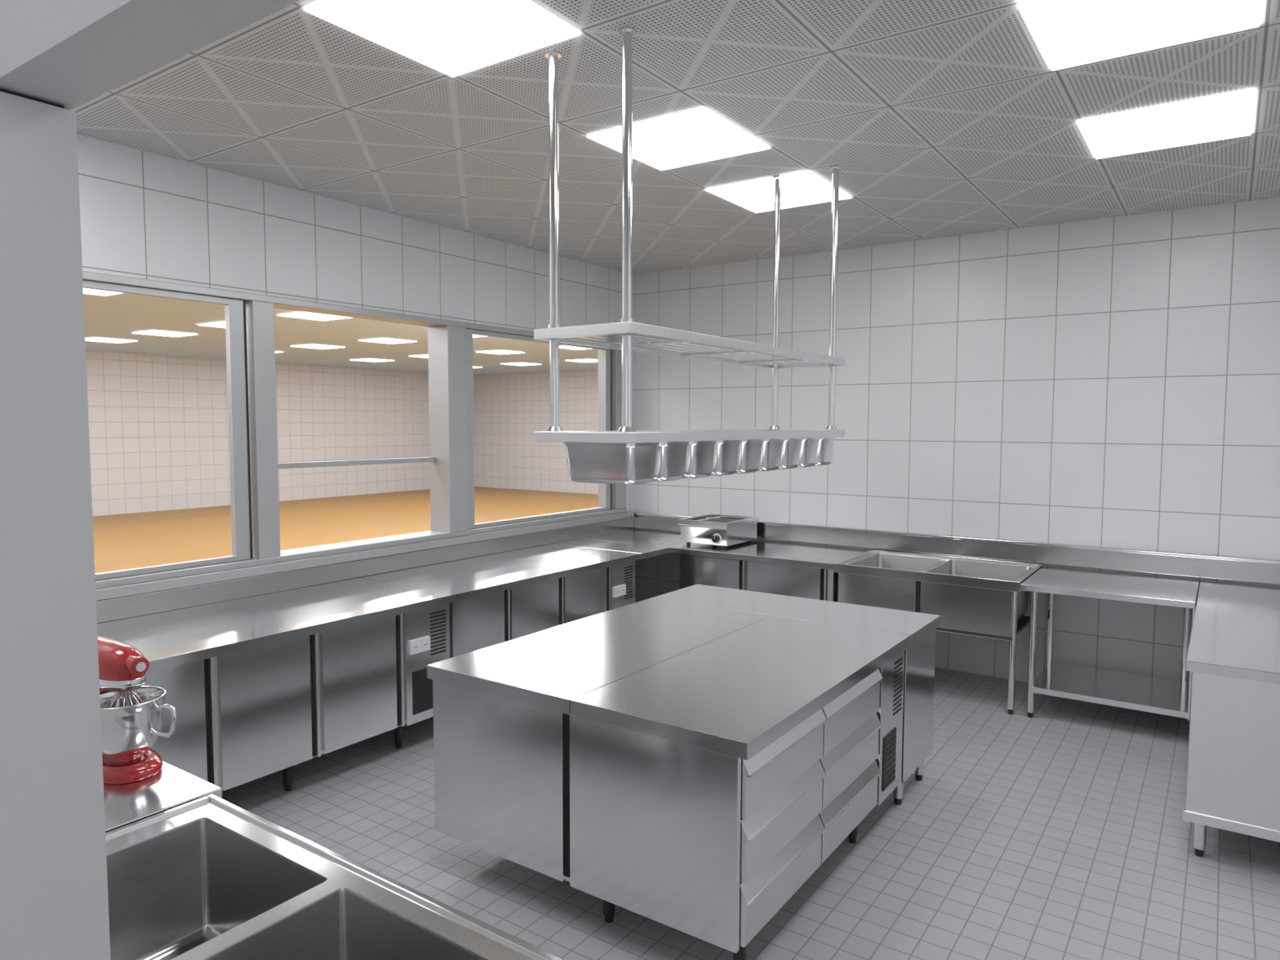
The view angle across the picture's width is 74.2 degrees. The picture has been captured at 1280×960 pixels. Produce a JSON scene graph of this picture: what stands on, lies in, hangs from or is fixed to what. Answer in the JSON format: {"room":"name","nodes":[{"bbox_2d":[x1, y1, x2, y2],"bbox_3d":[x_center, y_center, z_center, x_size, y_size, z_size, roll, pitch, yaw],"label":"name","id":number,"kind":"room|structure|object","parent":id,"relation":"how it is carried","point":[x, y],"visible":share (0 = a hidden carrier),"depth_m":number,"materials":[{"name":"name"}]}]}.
{"room":"commercial kitchen","nodes":[
{"label":"commercial kitchen","id":0,"kind":"room"},
{"bbox_2d":[0,88,111,959],"bbox_3d":[-2.047,0.509,1.965,3.126,2.085,0.160,3,5,35],"label":"wall column","id":1,"kind":"structure","parent":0,"point":[54,900],"depth_m":1.06,"materials":[{"name":"grey paint"}]},
{"bbox_2d":[0,0,298,110],"bbox_3d":[-1.167,-0.958,1.299,5.210,0.935,0.090,3,5,35],"label":"ceiling beam","id":2,"kind":"structure","parent":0,"point":[69,54],"depth_m":0.90,"materials":[{"name":"grey paint"}]},
{"bbox_2d":[85,350,430,516],"bbox_3d":[-10.886,-0.716,13.465,0.100,2.940,21.900,3,5,35],"label":"wall","id":3,"kind":"structure","parent":0,"point":[158,424],"depth_m":16.90,"materials":[{"name":"tile"}]},
{"bbox_2d":[83,293,597,374],"bbox_3d":[-5.855,-1.975,9.882,12.340,0.080,22.100,3,5,35],"label":"ceiling","id":4,"kind":"structure","parent":0,"point":[117,316],"depth_m":12.91,"materials":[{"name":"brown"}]},
{"bbox_2d":[83,288,120,296],"bbox_3d":[-5.231,-1.809,8.122,0.360,0.011,0.329,3,5,35],"label":"recessed light","id":5,"kind":"object","parent":4,"relation":"in","point":[91,291],"depth_m":8.14,"materials":[{"name":"white plastic"}]},
{"bbox_2d":[84,337,137,342],"bbox_3d":[-8.138,-2.138,12.917,0.720,0.011,0.643,3,5,35],"label":"recessed light","id":6,"kind":"object","parent":4,"relation":"in","point":[94,339],"depth_m":12.96,"materials":[{"name":"white plastic"}]},
{"bbox_2d":[132,329,197,337],"bbox_3d":[-6.690,-2.067,11.913,0.701,0.011,0.647,3,5,35],"label":"recessed light","id":7,"kind":"object","parent":4,"relation":"in","point":[153,332],"depth_m":11.89,"materials":[{"name":"white plastic"}]},
{"bbox_2d":[198,321,225,328],"bbox_3d":[-5.336,-1.990,10.819,0.641,0.011,0.386,3,5,35],"label":"recessed light","id":8,"kind":"object","parent":4,"relation":"in","point":[220,324],"depth_m":10.83,"materials":[{"name":"white plastic"}]},
{"bbox_2d":[277,311,350,320],"bbox_3d":[-3.837,-1.927,9.938,0.576,0.011,0.650,3,5,35],"label":"recessed light","id":9,"kind":"object","parent":4,"relation":"in","point":[313,316],"depth_m":9.92,"materials":[{"name":"white plastic"}]},
{"bbox_2d":[290,344,344,349],"bbox_3d":[-5.299,-2.198,13.914,0.700,0.011,0.668,3,5,35],"label":"recessed light","id":10,"kind":"object","parent":4,"relation":"in","point":[311,346],"depth_m":13.88,"materials":[{"name":"white plastic"}]},
{"bbox_2d":[351,358,394,362],"bbox_3d":[-5.356,-2.400,16.915,0.718,0.011,0.688,3,5,35],"label":"recessed light","id":11,"kind":"object","parent":4,"relation":"in","point":[365,359],"depth_m":16.94,"materials":[{"name":"white"}]},
{"bbox_2d":[359,337,416,343],"bbox_3d":[-3.853,-2.127,12.910,0.687,0.011,0.667,3,5,35],"label":"recessed light","id":12,"kind":"object","parent":4,"relation":"in","point":[385,340],"depth_m":12.88,"materials":[{"name":"white plastic"}]},
{"bbox_2d":[408,354,428,358],"bbox_3d":[-3.984,-2.326,15.873,0.621,0.011,0.540,3,5,35],"label":"recessed light","id":13,"kind":"object","parent":4,"relation":"in","point":[418,356],"depth_m":15.87,"materials":[{"name":"white"}]},
{"bbox_2d":[476,350,523,354],"bbox_3d":[-2.462,-2.258,14.911,0.690,0.011,0.689,3,5,35],"label":"recessed light","id":14,"kind":"object","parent":4,"relation":"in","point":[495,352],"depth_m":14.91,"materials":[{"name":"white"}]},
{"bbox_2d":[501,362,541,365],"bbox_3d":[-2.518,-2.460,17.914,0.698,0.011,0.704,3,5,35],"label":"recessed light","id":15,"kind":"object","parent":4,"relation":"in","point":[516,363],"depth_m":18.00,"materials":[{"name":"white"}]},
{"bbox_2d":[559,346,591,350],"bbox_3d":[-1.128,-2.194,14.020,0.359,0.011,0.635,3,5,35],"label":"recessed light","id":16,"kind":"object","parent":4,"relation":"in","point":[562,347],"depth_m":14.05,"materials":[{"name":"white"}]},
{"bbox_2d":[565,359,597,362],"bbox_3d":[-1.068,-2.389,16.911,0.685,0.011,0.701,3,5,35],"label":"recessed light","id":17,"kind":"object","parent":4,"relation":"in","point":[579,360],"depth_m":16.87,"materials":[{"name":"white"}]},
{"bbox_2d":[76,133,633,517],"bbox_3d":[-1.673,-0.167,5.064,0.160,3.020,5.420,3,5,35],"label":"wall","id":18,"kind":"structure","parent":0,"point":[144,215],"depth_m":4.62,"materials":[{"name":"tile"}]},
{"bbox_2d":[82,271,628,600],"bbox_3d":[-1.501,-0.288,5.272,0.215,1.465,4.630,3,5,35],"label":"window","id":19,"kind":"structure","parent":18,"relation":"in","point":[235,309],"depth_m":4.49,"materials":[{"name":"silver metal"}]},
{"bbox_2d":[278,457,435,468],"bbox_3d":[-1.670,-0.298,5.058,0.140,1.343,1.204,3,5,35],"label":"rail","id":20,"kind":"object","parent":19,"relation":"attached to","point":[398,460],"depth_m":5.06,"materials":[{"name":"silver metal"}]},
{"bbox_2d":[466,328,611,528],"bbox_3d":[-0.717,-0.382,6.337,0.043,1.343,1.640,3,5,35],"label":"window","id":21,"kind":"structure","parent":19,"relation":"attached to","point":[606,353],"depth_m":5.98,"materials":[{"name":"silver metal"}]},
{"bbox_2d":[96,517,634,622],"bbox_3d":[-1.373,0.491,5.356,0.048,0.099,4.570,3,5,35],"label":"backsplash","id":22,"kind":"structure","parent":18,"relation":"attached to","point":[127,606],"depth_m":4.74,"materials":[{"name":"metal"}]},
{"bbox_2d":[473,369,598,494],"bbox_3d":[0.456,-1.056,18.971,12.240,2.940,0.100,3,5,35],"label":"wall","id":23,"kind":"structure","parent":0,"point":[508,408],"depth_m":21.18,"materials":[{"name":"tile"}]},
{"bbox_2d":[69,0,1279,274],"bbox_3d":[0.430,-1.531,3.512,4.950,0.080,5.420,3,5,35],"label":"ceiling","id":24,"kind":"structure","parent":0,"point":[940,118],"depth_m":3.49,"materials":[{"name":"white"}]},
{"bbox_2d":[303,0,580,77],"bbox_3d":[-0.605,-1.431,2.640,0.590,0.008,0.600,3,5,35],"label":"ceiling light panel","id":25,"kind":"object","parent":24,"relation":"in","point":[451,37],"depth_m":2.67,"materials":[{"name":"white plastic"}]},
{"bbox_2d":[586,106,769,170],"bbox_3d":[0.179,-1.504,3.767,0.590,0.008,0.590,3,5,35],"label":"ceiling light panel","id":26,"kind":"object","parent":24,"relation":"in","point":[698,135],"depth_m":3.73,"materials":[{"name":"white plastic"}]},
{"bbox_2d":[533,25,845,484],"bbox_3d":[0.329,-0.763,3.553,0.410,1.458,1.850,3,5,35],"label":"shelf rack","id":27,"kind":"object","parent":24,"relation":"hanging from","point":[627,455],"visible":1,"depth_m":2.96,"materials":[{"name":"metal"}]},
{"bbox_2d":[705,170,852,213],"bbox_3d":[0.761,-1.559,4.603,0.590,0.008,0.590,3,5,35],"label":"ceiling light panel","id":28,"kind":"object","parent":24,"relation":"in","point":[805,188],"depth_m":4.56,"materials":[{"name":"white plastic"}]},
{"bbox_2d":[1017,0,1261,71],"bbox_3d":[1.530,-1.421,2.577,0.590,0.008,0.590,3,5,35],"label":"ceiling light panel","id":29,"kind":"object","parent":24,"relation":"in","point":[1068,33],"depth_m":2.63,"materials":[{"name":"white plastic"}]},
{"bbox_2d":[1077,88,1253,159],"bbox_3d":[2.220,-1.486,3.568,0.590,0.008,0.590,3,5,35],"label":"ceiling light panel","id":30,"kind":"object","parent":24,"relation":"in","point":[1228,115],"depth_m":3.53,"materials":[{"name":"white plastic"}]},
{"bbox_2d":[92,486,1279,959],"bbox_3d":[-3.724,1.133,8.602,17.550,0.060,21.900,3,5,35],"label":"floor","id":31,"kind":"structure","parent":0,"point":[1060,832],"depth_m":3.41,"materials":[{"name":"tile"}]},
{"bbox_2d":[103,760,222,832],"bbox_3d":[-1.702,1.144,2.230,1.222,0.784,0.580,3,5,35],"label":"countertop","id":32,"kind":"structure","parent":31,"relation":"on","point":[125,804],"depth_m":2.06,"materials":[{"name":"metal"}]},
{"bbox_2d":[97,635,177,784],"bbox_3d":[-1.391,0.586,2.223,0.402,0.329,0.186,3,5,35],"label":"stand mixer","id":33,"kind":"object","parent":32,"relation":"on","point":[132,713],"visible":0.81,"depth_m":2.13,"materials":[{"name":"red metal"}]},
{"bbox_2d":[97,577,457,791],"bbox_3d":[-1.833,1.024,4.010,0.868,0.784,1.782,3,5,35],"label":"countertop","id":34,"kind":"structure","parent":31,"relation":"on","point":[260,686],"depth_m":3.82,"materials":[{"name":"metal"}]},
{"bbox_2d":[105,794,563,959],"bbox_3d":[-0.700,1.194,1.516,1.215,0.784,0.548,3,5,35],"label":"double sink","id":35,"kind":"object","parent":31,"relation":"on","point":[209,877],"visible":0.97,"depth_m":1.80,"materials":[{"name":"metal"}]},
{"bbox_2d":[358,543,641,657],"bbox_3d":[-0.835,0.930,5.444,0.868,0.784,1.710,3,5,35],"label":"countertop","id":36,"kind":"structure","parent":31,"relation":"on","point":[506,596],"depth_m":5.15,"materials":[{"name":"metal"}]},
{"bbox_2d":[426,584,940,959],"bbox_3d":[0.312,1.057,3.604,1.340,0.784,1.960,3,5,35],"label":"kitchen island","id":37,"kind":"object","parent":31,"relation":"on","point":[686,759],"visible":1,"depth_m":2.90,"materials":[{"name":"metal"}]},
{"bbox_2d":[552,528,872,602],"bbox_3d":[0.491,0.879,6.247,2.128,0.784,1.120,3,5,35],"label":"countertop","id":38,"kind":"structure","parent":31,"relation":"on","point":[806,571],"depth_m":5.97,"materials":[{"name":"metal"}]},
{"bbox_2d":[678,513,759,547],"bbox_3d":[0.592,0.382,6.378,0.410,0.189,0.522,3,5,35],"label":"griddle","id":39,"kind":"object","parent":38,"relation":"on","point":[723,530],"visible":1,"depth_m":6.24,"materials":[{"name":"metal"}]},
{"bbox_2d":[833,548,1044,714],"bbox_3d":[1.922,0.931,5.464,1.112,0.794,0.778,3,5,35],"label":"double sink","id":40,"kind":"object","parent":31,"relation":"on","point":[976,597],"visible":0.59,"depth_m":5.18,"materials":[{"name":"metal"}]},
{"bbox_2d":[1019,564,1199,720],"bbox_3d":[2.718,0.976,4.901,0.830,0.784,0.798,3,5,35],"label":"work table","id":41,"kind":"object","parent":31,"relation":"on","point":[1140,692],"visible":0.96,"depth_m":4.84,"materials":[{"name":"metal"}]},
{"bbox_2d":[1182,578,1279,857],"bbox_3d":[3.043,0.985,3.882,0.855,0.904,2.098,3,5,35],"label":"cabinet","id":42,"kind":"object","parent":31,"relation":"on","point":[1233,660],"depth_m":3.22,"materials":[{"name":"metal"}]},
{"bbox_2d":[632,196,1279,682],"bbox_3d":[1.981,-0.214,5.898,5.210,3.020,0.120,3,5,35],"label":"wall","id":43,"kind":"structure","parent":0,"point":[1110,382],"depth_m":5.46,"materials":[{"name":"tile"}]},
{"bbox_2d":[633,511,1279,584],"bbox_3d":[1.944,0.436,5.854,4.828,0.129,0.060,3,5,35],"label":"backsplash","id":44,"kind":"structure","parent":43,"relation":"attached to","point":[1214,566],"depth_m":5.47,"materials":[{"name":"metal"}]}
]}

